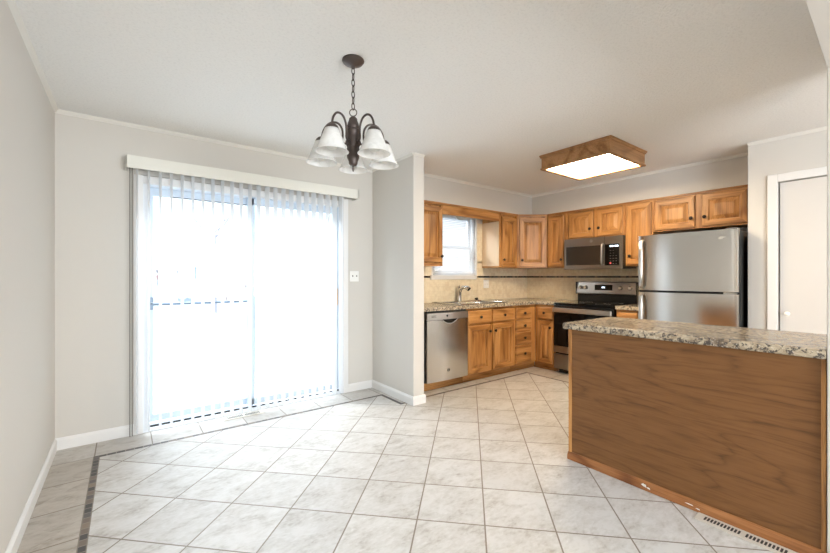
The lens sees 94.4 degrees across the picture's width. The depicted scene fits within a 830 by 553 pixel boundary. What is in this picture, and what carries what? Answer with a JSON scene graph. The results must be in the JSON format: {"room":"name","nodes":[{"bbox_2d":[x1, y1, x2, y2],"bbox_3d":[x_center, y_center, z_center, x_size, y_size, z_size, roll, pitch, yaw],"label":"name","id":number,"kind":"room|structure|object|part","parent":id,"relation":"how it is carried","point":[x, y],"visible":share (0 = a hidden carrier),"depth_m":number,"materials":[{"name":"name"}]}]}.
{"room":"kitchen dining area","nodes":[
{"label":"kitchen dining area","id":0,"kind":"room"},
{"bbox_2d":[0,0,54,552],"bbox_3d":[-0.527,0.022,-0.103,0.155,2.440,7.370,0,0,-37],"label":"wall","id":1,"kind":"structure","parent":0,"point":[27,115],"depth_m":1.93,"materials":[{"name":"grey paint"}]},
{"bbox_2d":[5,439,56,552],"bbox_3d":[-0.452,1.198,-0.062,0.013,0.085,7.045,0,0,-37],"label":"baseboard","id":2,"kind":"structure","parent":1,"relation":"attached to","point":[19,531],"depth_m":2.00,"materials":[{"name":"white paint"}]},
{"bbox_2d":[6,0,57,111],"bbox_3d":[-0.449,-1.185,-0.059,0.022,0.025,7.045,0,0,-37],"label":"trim","id":3,"kind":"structure","parent":1,"relation":"attached to","point":[12,4],"depth_m":1.99,"materials":[{"name":"paint"}]},
{"bbox_2d":[55,113,372,437],"bbox_3d":[-1.550,0.022,3.631,2.705,2.440,0.175,0,0,-37],"label":"wall","id":4,"kind":"structure","parent":0,"point":[92,180],"depth_m":2.93,"materials":[{"name":"grey paint"}]},
{"bbox_2d":[55,424,133,450],"bbox_3d":[-2.392,1.198,2.879,0.455,0.085,0.013,0,0,-37],"label":"baseboard","id":5,"kind":"structure","parent":4,"relation":"attached to","point":[82,439],"depth_m":2.87,"materials":[{"name":"white paint"}]},
{"bbox_2d":[55,109,372,172],"bbox_3d":[-1.522,-1.185,3.528,2.625,0.025,0.022,0,0,-37],"label":"trim","id":6,"kind":"structure","parent":4,"relation":"attached to","point":[63,112],"depth_m":3.18,"materials":[{"name":"paint"}]},
{"bbox_2d":[134,174,347,434],"bbox_3d":[-1.512,0.204,3.636,1.862,2.074,0.173,0,0,-37],"label":"door","id":7,"kind":"structure","parent":4,"relation":"in","point":[142,180],"depth_m":3.23,"materials":[{"name":"white paint"}]},
{"bbox_3d":[-1.866,0.230,3.418,0.837,1.935,0.035,0,0,-37],"label":"sash","id":8,"kind":"part","parent":7,"relation":"part of","materials":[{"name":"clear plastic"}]},
{"bbox_3d":[-1.201,0.230,3.856,0.913,1.935,0.035,0,0,-37],"label":"sash","id":9,"kind":"part","parent":7,"relation":"part of","materials":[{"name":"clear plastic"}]},
{"bbox_2d":[125,154,358,436],"bbox_3d":[-1.426,0.149,3.531,1.977,2.146,0.132,0,0,-37],"label":"vertical blind","id":10,"kind":"object","parent":4,"relation":"attached to","point":[131,161],"visible":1,"depth_m":3.48,"materials":[{"name":"white plastic"}]},
{"bbox_3d":[-2.175,0.187,2.941,0.007,2.070,0.021,0,0,33],"label":"cord","id":11,"kind":"part","parent":10,"relation":"part of","materials":[{"name":"white plastic"}]},
{"bbox_2d":[350,271,358,281],"bbox_3d":[-0.658,-0.008,4.183,0.108,0.114,0.016,0,0,-37],"label":"light switch","id":12,"kind":"object","parent":4,"relation":"attached to","point":[354,275],"visible":1,"depth_m":4.18,"materials":[{"name":"white plastic"}]},
{"bbox_2d":[348,380,371,391],"bbox_3d":[-0.599,1.198,4.230,0.305,0.085,0.013,0,0,-37],"label":"baseboard","id":13,"kind":"structure","parent":4,"relation":"attached to","point":[364,384],"depth_m":4.22,"materials":[{"name":"white paint"}]},
{"bbox_2d":[17,361,773,552],"bbox_3d":[0.684,1.292,2.989,5.810,0.100,3.850,0,0,-37],"label":"floor","id":14,"kind":"structure","parent":0,"point":[482,465],"depth_m":2.28,"materials":[{"name":"tile"}]},
{"bbox_2d":[222,410,264,420],"bbox_3d":[-1.534,1.238,3.439,0.340,0.007,0.090,0,0,-37],"label":"floor vent","id":15,"kind":"object","parent":14,"relation":"in","point":[258,411],"visible":1,"depth_m":3.42,"materials":[{"name":"beige metal"}]},
{"bbox_2d":[424,309,467,389],"bbox_3d":[0.196,0.807,4.494,0.602,0.867,0.622,0,0,-37],"label":"dishwasher","id":16,"kind":"object","parent":14,"relation":"on","point":[445,332],"visible":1,"depth_m":4.23,"materials":[{"name":"silver metal"}]},
{"bbox_3d":[0.185,1.192,4.509,0.602,0.099,0.445,0,0,-37],"label":"toe panel","id":17,"kind":"part","parent":16,"relation":"part of","materials":[{"name":"brown wood"}]},
{"bbox_3d":[0.366,0.426,4.269,0.602,0.080,0.042,0,0,-37],"label":"control panel","id":18,"kind":"part","parent":16,"relation":"part of","materials":[{"name":"metal"}]},
{"bbox_2d":[463,306,513,380],"bbox_3d":[0.783,0.805,4.944,0.862,0.871,0.642,0,0,-37],"label":"base cabinet","id":19,"kind":"object","parent":14,"relation":"on","point":[490,329],"visible":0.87,"depth_m":4.69,"materials":[{"name":"brown wood"}]},
{"bbox_3d":[0.772,0.476,4.588,0.395,0.158,0.024,0,0,-37],"label":"drawer","id":20,"kind":"part","parent":19,"relation":"part of","materials":[{"name":"brown wood"}]},
{"bbox_3d":[0.767,0.860,4.586,0.385,0.565,0.020,0,0,-37],"label":"door","id":21,"kind":"part","parent":19,"relation":"part of","materials":[{"name":"brown wood"}]},
{"bbox_2d":[424,298,577,311],"bbox_3d":[0.953,0.348,4.923,2.728,0.041,0.880,0,0,-37],"label":"countertop","id":22,"kind":"structure","parent":19,"relation":"on","point":[428,307],"depth_m":4.78,"materials":[{"name":"stone"}]},
{"bbox_2d":[457,285,470,300],"bbox_3d":[0.644,0.215,5.075,0.202,0.212,0.060,0,0,42],"label":"faucet","id":23,"kind":"object","parent":22,"relation":"on","point":[461,288],"visible":0.96,"depth_m":5.09,"materials":[{"name":"silver metal"}]},
{"bbox_3d":[0.617,0.212,5.099,0.125,0.198,0.055,0,0,42],"label":"spout","id":24,"kind":"part","parent":23,"relation":"part of","materials":[{"name":"silver metal"}]},
{"bbox_2d":[432,300,506,304],"bbox_3d":[0.708,0.406,4.935,0.840,0.175,0.520,0,0,-37],"label":"sink","id":25,"kind":"object","parent":22,"relation":"in","point":[467,302],"visible":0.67,"depth_m":4.98,"materials":[{"name":"metal"}]},
{"bbox_3d":[0.581,0.406,4.805,0.322,0.173,0.405,0,0,-37],"label":"bowl","id":26,"kind":"part","parent":25,"relation":"part of","materials":[{"name":"metal"}]},
{"bbox_3d":[0.887,0.406,5.035,0.372,0.173,0.405,0,0,-37],"label":"bowl","id":27,"kind":"part","parent":25,"relation":"part of","materials":[{"name":"metal"}]},
{"bbox_3d":[1.116,0.476,4.846,0.396,0.152,0.024,0,0,-37],"label":"drawer","id":28,"kind":"part","parent":19,"relation":"part of","materials":[{"name":"brown wood"}]},
{"bbox_3d":[1.115,0.862,4.848,0.396,0.560,0.020,0,0,-37],"label":"door","id":29,"kind":"part","parent":19,"relation":"part of","materials":[{"name":"brown wood"}]},
{"bbox_2d":[424,365,555,390],"bbox_3d":[0.969,1.232,4.613,1.980,0.019,0.353,0,0,-37],"label":"trim","id":30,"kind":"structure","parent":14,"relation":"on","point":[531,365],"depth_m":4.76,"materials":[{"name":"brown wood"}]},
{"bbox_2d":[510,304,534,369],"bbox_3d":[1.338,0.805,5.362,0.522,0.871,0.642,0,0,-37],"label":"base cabinet","id":31,"kind":"object","parent":14,"relation":"on","point":[524,315],"visible":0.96,"depth_m":5.09,"materials":[{"name":"brown wood"}]},
{"bbox_3d":[1.439,1.008,5.090,0.320,0.232,0.024,0,0,-37],"label":"drawer","id":32,"kind":"part","parent":31,"relation":"part of","materials":[{"name":"brown wood"}]},
{"bbox_3d":[1.439,0.802,5.090,0.320,0.152,0.024,0,0,-37],"label":"drawer","id":33,"kind":"part","parent":31,"relation":"part of","materials":[{"name":"brown wood"}]},
{"bbox_3d":[1.439,0.639,5.090,0.320,0.146,0.024,0,0,-37],"label":"drawer","id":34,"kind":"part","parent":31,"relation":"part of","materials":[{"name":"brown wood"}]},
{"bbox_3d":[1.439,0.475,5.090,0.320,0.150,0.024,0,0,-37],"label":"drawer","id":35,"kind":"part","parent":31,"relation":"part of","materials":[{"name":"brown wood"}]},
{"bbox_2d":[535,304,558,370],"bbox_3d":[1.937,0.805,5.333,0.662,0.871,0.343,0,0,-37],"label":"base cabinet","id":36,"kind":"object","parent":14,"relation":"on","point":[544,315],"visible":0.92,"depth_m":5.13,"materials":[{"name":"brown wood"}]},
{"bbox_3d":[1.736,0.478,5.123,0.024,0.163,0.227,0,0,-37],"label":"drawer","id":37,"kind":"part","parent":36,"relation":"part of","materials":[{"name":"brown wood"}]},
{"bbox_3d":[1.737,0.862,5.124,0.020,0.564,0.227,0,0,-37],"label":"door","id":38,"kind":"part","parent":36,"relation":"part of","materials":[{"name":"brown wood"}]},
{"bbox_2d":[552,281,639,373],"bbox_3d":[2.270,0.651,4.866,0.683,1.179,0.796,0,0,-37],"label":"stove","id":39,"kind":"object","parent":14,"relation":"on","point":[595,299],"visible":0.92,"depth_m":4.89,"materials":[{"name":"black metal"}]},
{"bbox_3d":[2.038,0.928,4.691,0.010,0.083,0.768,0,0,-37],"label":"door trim","id":40,"kind":"part","parent":39,"relation":"part of","materials":[{"name":"metal"}]},
{"bbox_3d":[2.055,1.086,4.704,0.044,0.188,0.768,0,0,-37],"label":"drawer","id":41,"kind":"part","parent":39,"relation":"part of","materials":[{"name":"metal"}]},
{"bbox_3d":[2.020,0.420,4.677,0.056,0.060,0.752,0,0,-37],"label":"handle","id":42,"kind":"part","parent":39,"relation":"part of","materials":[{"name":"metal"}]},
{"bbox_3d":[2.057,0.666,4.705,0.040,0.608,0.768,0,0,-37],"label":"oven door","id":43,"kind":"part","parent":39,"relation":"part of","materials":[{"name":"black glass"}]},
{"bbox_2d":[554,301,629,307],"bbox_3d":[2.272,0.344,4.867,0.567,0.024,0.776,0,0,-37],"label":"cooktop","id":44,"kind":"object","parent":39,"relation":"in","point":[571,304],"depth_m":4.81,"materials":[{"name":"black glass"}]},
{"bbox_2d":[617,310,637,318],"bbox_3d":[2.600,0.805,4.454,0.662,0.871,0.255,0,0,-37],"label":"base cabinet","id":45,"kind":"object","parent":14,"relation":"on","point":[620,313],"visible":0.08,"depth_m":4.28,"materials":[{"name":"brown wood"}]},
{"bbox_2d":[615,304,637,310],"bbox_3d":[2.610,0.348,4.459,0.640,0.041,0.256,0,0,-37],"label":"countertop","id":46,"kind":"structure","parent":45,"relation":"on","point":[634,307],"depth_m":4.29,"materials":[{"name":"stone"}]},
{"bbox_2d":[638,227,747,327],"bbox_3d":[2.882,0.401,3.932,0.824,1.681,0.828,0,0,-37],"label":"refrigerator","id":47,"kind":"object","parent":14,"relation":"on","point":[697,277],"visible":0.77,"depth_m":3.62,"materials":[{"name":"silver metal"}]},
{"bbox_3d":[2.356,0.419,4.003,0.070,0.505,0.042,0,0,-37],"label":"handle","id":48,"kind":"part","parent":47,"relation":"part of","materials":[{"name":"metal"}]},
{"bbox_3d":[2.356,-0.133,4.003,0.070,0.510,0.042,0,0,-37],"label":"handle","id":49,"kind":"part","parent":47,"relation":"part of","materials":[{"name":"metal"}]},
{"bbox_3d":[2.608,0.667,3.726,0.081,1.030,0.828,0,0,-37],"label":"fridge door","id":50,"kind":"part","parent":47,"relation":"part of","materials":[{"name":"metal"}]},
{"bbox_3d":[2.608,-0.147,3.726,0.081,0.572,0.828,0,0,-37],"label":"freezer door","id":51,"kind":"part","parent":47,"relation":"part of","materials":[{"name":"metal"}]},
{"bbox_2d":[567,329,826,552],"bbox_3d":[1.661,0.799,2.332,0.640,0.883,1.214,0,0,-37],"label":"base cabinet","id":52,"kind":"object","parent":14,"relation":"on","point":[737,438],"visible":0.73,"depth_m":1.99,"materials":[{"name":"brown wood"}]},
{"bbox_3d":[1.062,0.799,2.627,0.010,0.883,0.022,0,0,-37],"label":"corner trim","id":53,"kind":"part","parent":52,"relation":"part of","materials":[{"name":"brown wood"}]},
{"bbox_2d":[563,317,826,358],"bbox_3d":[1.660,0.336,2.354,0.676,0.043,1.252,0,0,-37],"label":"countertop","id":54,"kind":"structure","parent":52,"relation":"on","point":[801,344],"depth_m":2.13,"materials":[{"name":"stone"}]},
{"bbox_3d":[1.413,1.216,2.146,0.020,0.049,1.214,0,0,-37],"label":"moulding","id":55,"kind":"part","parent":52,"relation":"part of","materials":[{"name":"brown wood"}]},
{"bbox_3d":[1.781,0.799,1.673,0.010,0.883,0.016,0,0,-37],"label":"corner trim","id":56,"kind":"part","parent":52,"relation":"part of","materials":[{"name":"brown wood"}]},
{"bbox_2d":[694,512,796,552],"bbox_3d":[1.576,1.238,1.845,0.078,0.007,0.380,0,0,-37],"label":"floor vent","id":57,"kind":"object","parent":14,"relation":"in","point":[768,545],"visible":1,"depth_m":1.84,"materials":[{"name":"beige metal"}]},
{"bbox_2d":[372,155,423,405],"bbox_3d":[-0.197,0.022,4.051,0.145,2.440,0.784,0,0,-37],"label":"wall","id":58,"kind":"structure","parent":0,"point":[398,193],"depth_m":3.90,"materials":[{"name":"grey paint"}]},
{"bbox_2d":[372,153,412,171],"bbox_3d":[-0.255,-1.188,4.013,0.018,0.021,0.773,0,0,-37],"label":"trim","id":59,"kind":"structure","parent":58,"relation":"attached to","point":[410,154],"depth_m":3.84,"materials":[{"name":"paint"}]},
{"bbox_2d":[413,394,425,405],"bbox_3d":[0.042,1.198,3.745,0.156,0.085,0.013,0,0,-37],"label":"baseboard","id":60,"kind":"structure","parent":58,"relation":"attached to","point":[420,399],"depth_m":3.74,"materials":[{"name":"white paint"}]},
{"bbox_2d":[413,153,424,157],"bbox_3d":[0.043,-1.188,3.742,0.133,0.021,0.018,0,0,-37],"label":"trim","id":61,"kind":"structure","parent":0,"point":[415,154],"depth_m":3.74,"materials":[{"name":"paint"}]},
{"bbox_2d":[15,0,826,195],"bbox_3d":[1.731,-1.248,1.599,5.810,0.100,7.370,0,0,-37],"label":"ceiling","id":62,"kind":"structure","parent":0,"point":[483,90],"depth_m":2.25,"materials":[{"name":"white paint"}]},
{"bbox_2d":[306,54,398,173],"bbox_3d":[-0.329,-0.889,2.119,0.514,0.618,0.513,0,0,-37],"label":"chandelier","id":63,"kind":"object","parent":62,"relation":"hanging from","point":[331,144],"visible":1,"depth_m":2.08,"materials":[{"name":"white glass"}]},
{"bbox_3d":[-0.521,-0.701,2.150,0.172,0.122,0.172,0,0,9],"label":"lamp shade","id":64,"kind":"part","parent":63,"relation":"part of","materials":[{"name":"white glass"}]},
{"bbox_3d":[-0.424,-0.701,1.959,0.172,0.122,0.172,0,0,27],"label":"lamp shade","id":65,"kind":"part","parent":63,"relation":"part of","materials":[{"name":"white glass"}]},
{"bbox_3d":[-0.424,-0.699,1.959,0.059,0.103,0.060,0,0,27],"label":"bulb","id":66,"kind":"part","parent":63,"relation":"part of","materials":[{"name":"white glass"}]},
{"bbox_3d":[-0.450,-0.788,2.139,0.156,0.159,0.012,0,0,9],"label":"arm","id":67,"kind":"part","parent":63,"relation":"part of","materials":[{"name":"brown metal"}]},
{"bbox_3d":[-0.391,-0.788,2.024,0.012,0.159,0.156,0,0,27],"label":"arm","id":68,"kind":"part","parent":63,"relation":"part of","materials":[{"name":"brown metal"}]},
{"bbox_3d":[-0.342,-1.040,2.122,0.017,0.240,0.017,0,0,8],"label":"chain","id":69,"kind":"part","parent":63,"relation":"part of","materials":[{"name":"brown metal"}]},
{"bbox_3d":[-0.371,-0.701,2.301,0.172,0.122,0.172,0,0,-9],"label":"lamp shade","id":70,"kind":"part","parent":63,"relation":"part of","materials":[{"name":"white glass"}]},
{"bbox_3d":[-0.264,-0.788,2.044,0.156,0.159,0.012,0,0,45],"label":"arm","id":71,"kind":"part","parent":63,"relation":"part of","materials":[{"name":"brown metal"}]},
{"bbox_3d":[-0.244,-0.788,2.172,0.156,0.159,0.012,0,0,-27],"label":"arm","id":72,"kind":"part","parent":63,"relation":"part of","materials":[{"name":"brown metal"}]},
{"bbox_3d":[-0.213,-0.701,1.993,0.172,0.122,0.172,0,0,45],"label":"lamp shade","id":73,"kind":"part","parent":63,"relation":"part of","materials":[{"name":"white glass"}]},
{"bbox_3d":[-0.213,-0.699,1.993,0.060,0.103,0.059,0,0,45],"label":"bulb","id":74,"kind":"part","parent":63,"relation":"part of","materials":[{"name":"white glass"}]},
{"bbox_3d":[-0.180,-0.701,2.205,0.172,0.122,0.172,0,0,-27],"label":"lamp shade","id":75,"kind":"part","parent":63,"relation":"part of","materials":[{"name":"white glass"}]},
{"bbox_2d":[539,135,646,180],"bbox_3d":[1.720,-1.126,3.725,0.704,0.142,0.704,0,0,-37],"label":"ceiling light","id":76,"kind":"object","parent":62,"relation":"attached to","point":[610,154],"visible":1,"depth_m":3.58,"materials":[{"name":"brown wood"}]},
{"bbox_2d":[548,154,638,177],"bbox_3d":[1.720,-1.071,3.725,0.636,0.006,0.636,0,0,-37],"label":"diffuser","id":77,"kind":"object","parent":76,"relation":"attached to","point":[580,166],"depth_m":3.68,"materials":[{"name":"beige plastic"}]},
{"bbox_2d":[474,219,481,275],"bbox_3d":[0.689,0.022,5.359,2.950,2.440,0.110,0,0,-37],"label":"wall","id":78,"kind":"structure","parent":0,"point":[479,221],"depth_m":5.44,"materials":[{"name":"grey paint"}]},
{"bbox_2d":[424,202,443,266],"bbox_3d":[-0.019,-0.510,4.516,0.685,0.761,0.362,0,0,-37],"label":"upper cabinet","id":79,"kind":"object","parent":78,"relation":"attached to","point":[433,213],"visible":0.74,"depth_m":4.51,"materials":[{"name":"brown wood"}]},
{"bbox_2d":[443,205,498,220],"bbox_3d":[0.734,-0.824,4.933,1.016,0.132,0.019,0,0,-37],"label":"valance board","id":80,"kind":"object","parent":79,"relation":"attached to","point":[447,210],"visible":0.9,"depth_m":4.90,"materials":[{"name":"brown wood"}]},
{"bbox_2d":[424,200,517,215],"bbox_3d":[0.627,-0.880,4.834,2.100,0.022,0.010,0,0,-37],"label":"trim","id":81,"kind":"structure","parent":79,"relation":"attached to","point":[434,202],"depth_m":4.88,"materials":[{"name":"brown wood"}]},
{"bbox_2d":[430,216,476,279],"bbox_3d":[0.508,-0.422,5.200,0.850,0.912,0.126,0,0,-37],"label":"window","id":82,"kind":"structure","parent":78,"relation":"in","point":[432,277],"depth_m":5.28,"materials":[{"name":"white plastic"}]},
{"bbox_3d":[0.516,0.006,5.168,0.825,0.056,0.066,0,0,-37],"label":"sill","id":83,"kind":"part","parent":82,"relation":"part of","materials":[{"name":"white paint"}]},
{"bbox_3d":[0.501,-0.234,5.218,0.640,0.308,0.004,0,0,-37],"label":"pane","id":84,"kind":"part","parent":82,"relation":"part of","materials":[{"name":"clear glass"}]},
{"bbox_2d":[433,214,475,274],"bbox_3d":[0.544,-0.431,5.162,0.770,0.803,0.027,0,0,-37],"label":"mini blind","id":85,"kind":"object","parent":82,"relation":"attached to","point":[444,251],"visible":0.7,"depth_m":5.18,"materials":[{"name":"white plastic"}]},
{"bbox_3d":[0.544,-0.038,5.162,0.770,0.016,0.021,0,0,-37],"label":"rail","id":86,"kind":"part","parent":85,"relation":"part of","materials":[{"name":"white plastic"}]},
{"bbox_3d":[0.485,-0.603,5.238,0.640,0.390,0.004,0,0,-37],"label":"pane","id":87,"kind":"part","parent":82,"relation":"part of","materials":[{"name":"clear glass"}]},
{"bbox_3d":[0.498,-0.439,5.221,0.780,0.838,0.080,0,0,-37],"label":"frame","id":88,"kind":"part","parent":82,"relation":"part of","materials":[{"name":"white plastic"}]},
{"bbox_2d":[483,280,488,287],"bbox_3d":[1.027,0.100,5.525,0.114,0.116,0.015,0,0,-37],"label":"light switch","id":89,"kind":"object","parent":78,"relation":"attached to","point":[485,282],"visible":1,"depth_m":5.52,"materials":[{"name":"beige plastic"}]},
{"bbox_2d":[482,213,516,267],"bbox_3d":[1.224,-0.510,5.454,0.392,0.761,0.362,0,0,-37],"label":"upper cabinet","id":90,"kind":"object","parent":78,"relation":"attached to","point":[499,238],"visible":1,"depth_m":5.33,"materials":[{"name":"brown wood"}]},
{"bbox_3d":[1.054,-0.141,5.358,0.004,0.022,0.310,0,0,-37],"label":"rail","id":91,"kind":"part","parent":90,"relation":"part of","materials":[{"name":"brown wood"}]},
{"bbox_3d":[1.052,-0.456,5.360,0.004,0.607,0.306,0,0,-37],"label":"panel","id":92,"kind":"part","parent":90,"relation":"part of","materials":[{"name":"laminate"}]},
{"bbox_3d":[1.298,-0.510,5.359,0.388,0.761,0.019,0,0,-37],"label":"frame","id":93,"kind":"part","parent":90,"relation":"part of","materials":[{"name":"brown wood"}]},
{"bbox_3d":[1.308,-0.486,5.342,0.318,0.683,0.020,0,0,-37],"label":"door","id":94,"kind":"part","parent":90,"relation":"part of","materials":[{"name":"brown wood"}]},
{"bbox_2d":[512,214,547,268],"bbox_3d":[1.698,-0.510,5.680,0.632,0.761,0.570,0,0,-37],"label":"upper cabinet","id":95,"kind":"object","parent":78,"relation":"attached to","point":[532,229],"visible":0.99,"depth_m":5.45,"materials":[{"name":"brown wood"}]},
{"bbox_3d":[1.671,-0.490,5.453,0.369,0.691,0.020,0,0,1],"label":"door","id":96,"kind":"part","parent":95,"relation":"part of","materials":[{"name":"brown wood"}]},
{"bbox_2d":[424,223,637,302],"bbox_3d":[1.276,-0.208,4.499,2.747,1.100,1.970,0,0,-37],"label":"wall","id":97,"kind":"structure","parent":0,"point":[504,283],"depth_m":5.50,"materials":[{"name":"tile"}]},
{"bbox_2d":[424,156,747,213],"bbox_3d":[1.542,-1.046,4.145,2.747,0.303,2.855,0,0,-37],"label":"wall","id":98,"kind":"structure","parent":0,"point":[730,172],"depth_m":4.64,"materials":[{"name":"grey paint"}]},
{"bbox_2d":[456,216,466,219],"bbox_3d":[0.612,-0.819,5.037,0.200,0.150,0.200,0,0,-37],"label":"dome light","id":99,"kind":"object","parent":98,"relation":"attached to","point":[457,217],"visible":0.24,"depth_m":5.00,"materials":[{"name":"white glass"}]},
{"bbox_2d":[424,173,531,197],"bbox_3d":[0.760,-1.185,4.935,2.447,0.025,0.022,0,0,-37],"label":"trim","id":100,"kind":"structure","parent":98,"relation":"attached to","point":[425,174],"depth_m":4.95,"materials":[{"name":"paint"}]},
{"bbox_2d":[532,152,747,197],"bbox_3d":[2.486,-1.185,4.659,0.022,0.025,2.540,0,0,-37],"label":"trim","id":101,"kind":"structure","parent":98,"relation":"attached to","point":[742,154],"depth_m":4.35,"materials":[{"name":"paint"}]},
{"bbox_2d":[669,227,747,233],"bbox_3d":[2.699,0.022,5.017,0.150,2.440,2.855,0,0,-37],"label":"wall","id":102,"kind":"structure","parent":0,"point":[744,228],"depth_m":3.97,"materials":[{"name":"grey paint"}]},
{"bbox_2d":[548,213,565,267],"bbox_3d":[2.068,-0.510,5.421,0.352,0.761,0.282,0,0,-37],"label":"upper cabinet","id":103,"kind":"object","parent":102,"relation":"attached to","point":[556,223],"visible":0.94,"depth_m":5.32,"materials":[{"name":"brown wood"}]},
{"bbox_2d":[566,205,625,239],"bbox_3d":[2.389,-0.697,4.995,0.352,0.389,0.780,0,0,-37],"label":"upper cabinet","id":104,"kind":"object","parent":102,"relation":"attached to","point":[607,221],"visible":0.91,"depth_m":4.89,"materials":[{"name":"brown wood"}]},
{"bbox_3d":[2.179,-0.685,5.050,0.020,0.326,0.333,0,0,-37],"label":"door","id":105,"kind":"part","parent":104,"relation":"part of","materials":[{"name":"brown wood"}]},
{"bbox_2d":[564,235,635,269],"bbox_3d":[2.367,-0.299,4.964,0.419,0.402,0.760,0,0,-37],"label":"microwave","id":106,"kind":"object","parent":104,"relation":"attached to","point":[606,252],"visible":0.99,"depth_m":4.81,"materials":[{"name":"metal"}]},
{"bbox_3d":[2.307,-0.279,4.736,0.049,0.283,0.025,0,0,-37],"label":"handle","id":107,"kind":"part","parent":106,"relation":"part of","materials":[{"name":"metal"}]},
{"bbox_3d":[2.391,-0.273,4.663,0.007,0.260,0.174,0,0,-37],"label":"control panel","id":108,"kind":"part","parent":106,"relation":"part of","materials":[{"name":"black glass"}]},
{"bbox_3d":[2.410,-0.685,4.742,0.020,0.326,0.302,0,0,-37],"label":"door","id":109,"kind":"part","parent":104,"relation":"part of","materials":[{"name":"brown wood"}]},
{"bbox_2d":[626,200,661,266],"bbox_3d":[2.716,-0.510,4.561,0.352,0.761,0.304,0,0,-37],"label":"upper cabinet","id":110,"kind":"object","parent":102,"relation":"attached to","point":[639,216],"visible":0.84,"depth_m":4.49,"materials":[{"name":"brown wood"}]},
{"bbox_3d":[2.609,-0.499,4.478,0.020,0.709,0.268,0,0,-37],"label":"door","id":111,"kind":"part","parent":110,"relation":"part of","materials":[{"name":"brown wood"}]},
{"bbox_2d":[654,187,747,233],"bbox_3d":[3.077,-0.701,4.081,0.352,0.381,0.893,0,0,-37],"label":"upper cabinet","id":112,"kind":"object","parent":102,"relation":"attached to","point":[723,209],"visible":0.84,"depth_m":4.00,"materials":[{"name":"brown wood"}]},
{"bbox_2d":[547,184,747,215],"bbox_3d":[2.562,-0.880,4.548,0.010,0.022,2.259,0,0,-37],"label":"trim","id":113,"kind":"structure","parent":112,"relation":"attached to","point":[740,186],"depth_m":4.33,"materials":[{"name":"brown wood"}]},
{"bbox_3d":[2.829,-0.689,4.187,0.020,0.326,0.378,0,0,-37],"label":"door","id":114,"kind":"part","parent":112,"relation":"part of","materials":[{"name":"brown wood"}]},
{"bbox_3d":[3.090,-0.689,3.840,0.020,0.326,0.366,0,0,-37],"label":"door","id":115,"kind":"part","parent":112,"relation":"part of","materials":[{"name":"brown wood"}]},
{"bbox_2d":[748,130,826,329],"bbox_3d":[4.585,0.022,1.987,0.785,2.440,4.255,0,0,-37],"label":"wall","id":116,"kind":"structure","parent":0,"point":[807,151],"depth_m":3.36,"materials":[{"name":"grey paint"}]},
{"bbox_2d":[747,126,826,145],"bbox_3d":[4.263,-1.185,1.744,0.022,0.025,4.255,0,0,-37],"label":"trim","id":117,"kind":"structure","parent":116,"relation":"attached to","point":[825,127],"depth_m":3.23,"materials":[{"name":"paint"}]},
{"bbox_2d":[767,166,826,333],"bbox_3d":[3.364,0.180,3.009,0.135,2.121,0.887,0,0,-37],"label":"door","id":118,"kind":"structure","parent":116,"relation":"in","point":[802,203],"depth_m":3.21,"materials":[{"name":"white paint"}]},
{"bbox_2d":[806,0,829,67],"bbox_3d":[0.714,-1.046,0.714,2.814,0.305,0.135,0,0,-39],"label":"wall header","id":119,"kind":"structure","parent":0,"point":[819,10],"depth_m":1.34,"materials":[{"name":"grey paint"}]},
{"bbox_2d":[827,68,829,552],"bbox_3d":[2.127,0.022,1.832,0.798,2.440,0.137,0,0,-37],"label":"wall","id":120,"kind":"structure","parent":0,"point":[828,69],"depth_m":1.64,"materials":[{"name":"grey paint"}]},
{"label":"outside","id":121,"kind":"structure","parent":0,"visible":0},
{"bbox_2d":[153,284,330,374],"bbox_3d":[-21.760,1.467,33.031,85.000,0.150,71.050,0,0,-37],"label":"ground","id":122,"kind":"structure","parent":121,"point":[197,288],"depth_m":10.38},
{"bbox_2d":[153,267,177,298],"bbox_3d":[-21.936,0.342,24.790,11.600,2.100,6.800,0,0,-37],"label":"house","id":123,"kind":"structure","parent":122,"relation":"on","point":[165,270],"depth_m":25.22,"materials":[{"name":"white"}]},
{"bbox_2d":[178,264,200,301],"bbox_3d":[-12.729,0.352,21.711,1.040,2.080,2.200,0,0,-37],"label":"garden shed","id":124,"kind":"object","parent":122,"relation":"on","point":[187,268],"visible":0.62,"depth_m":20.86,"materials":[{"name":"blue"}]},
{"bbox_2d":[205,285,246,303],"bbox_3d":[-9.848,0.907,20.064,2.180,0.970,0.100,0,0,-37],"label":"fence","id":125,"kind":"object","parent":122,"relation":"on","point":[206,286],"visible":0.46,"depth_m":20.02,"materials":[{"name":"white"}]},
{"bbox_3d":[-9.848,0.502,20.064,2.180,0.160,0.100,0,0,-37],"label":"rail","id":126,"kind":"part","parent":125,"relation":"part of","materials":[{"name":"white"}]},
{"bbox_2d":[153,352,330,412],"bbox_3d":[-2.004,1.332,4.819,5.800,0.060,2.230,0,0,-37],"label":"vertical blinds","id":127,"kind":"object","parent":122,"relation":"on","point":[197,373],"depth_m":4.69,"materials":[{"name":"white plastic"}]}
]}

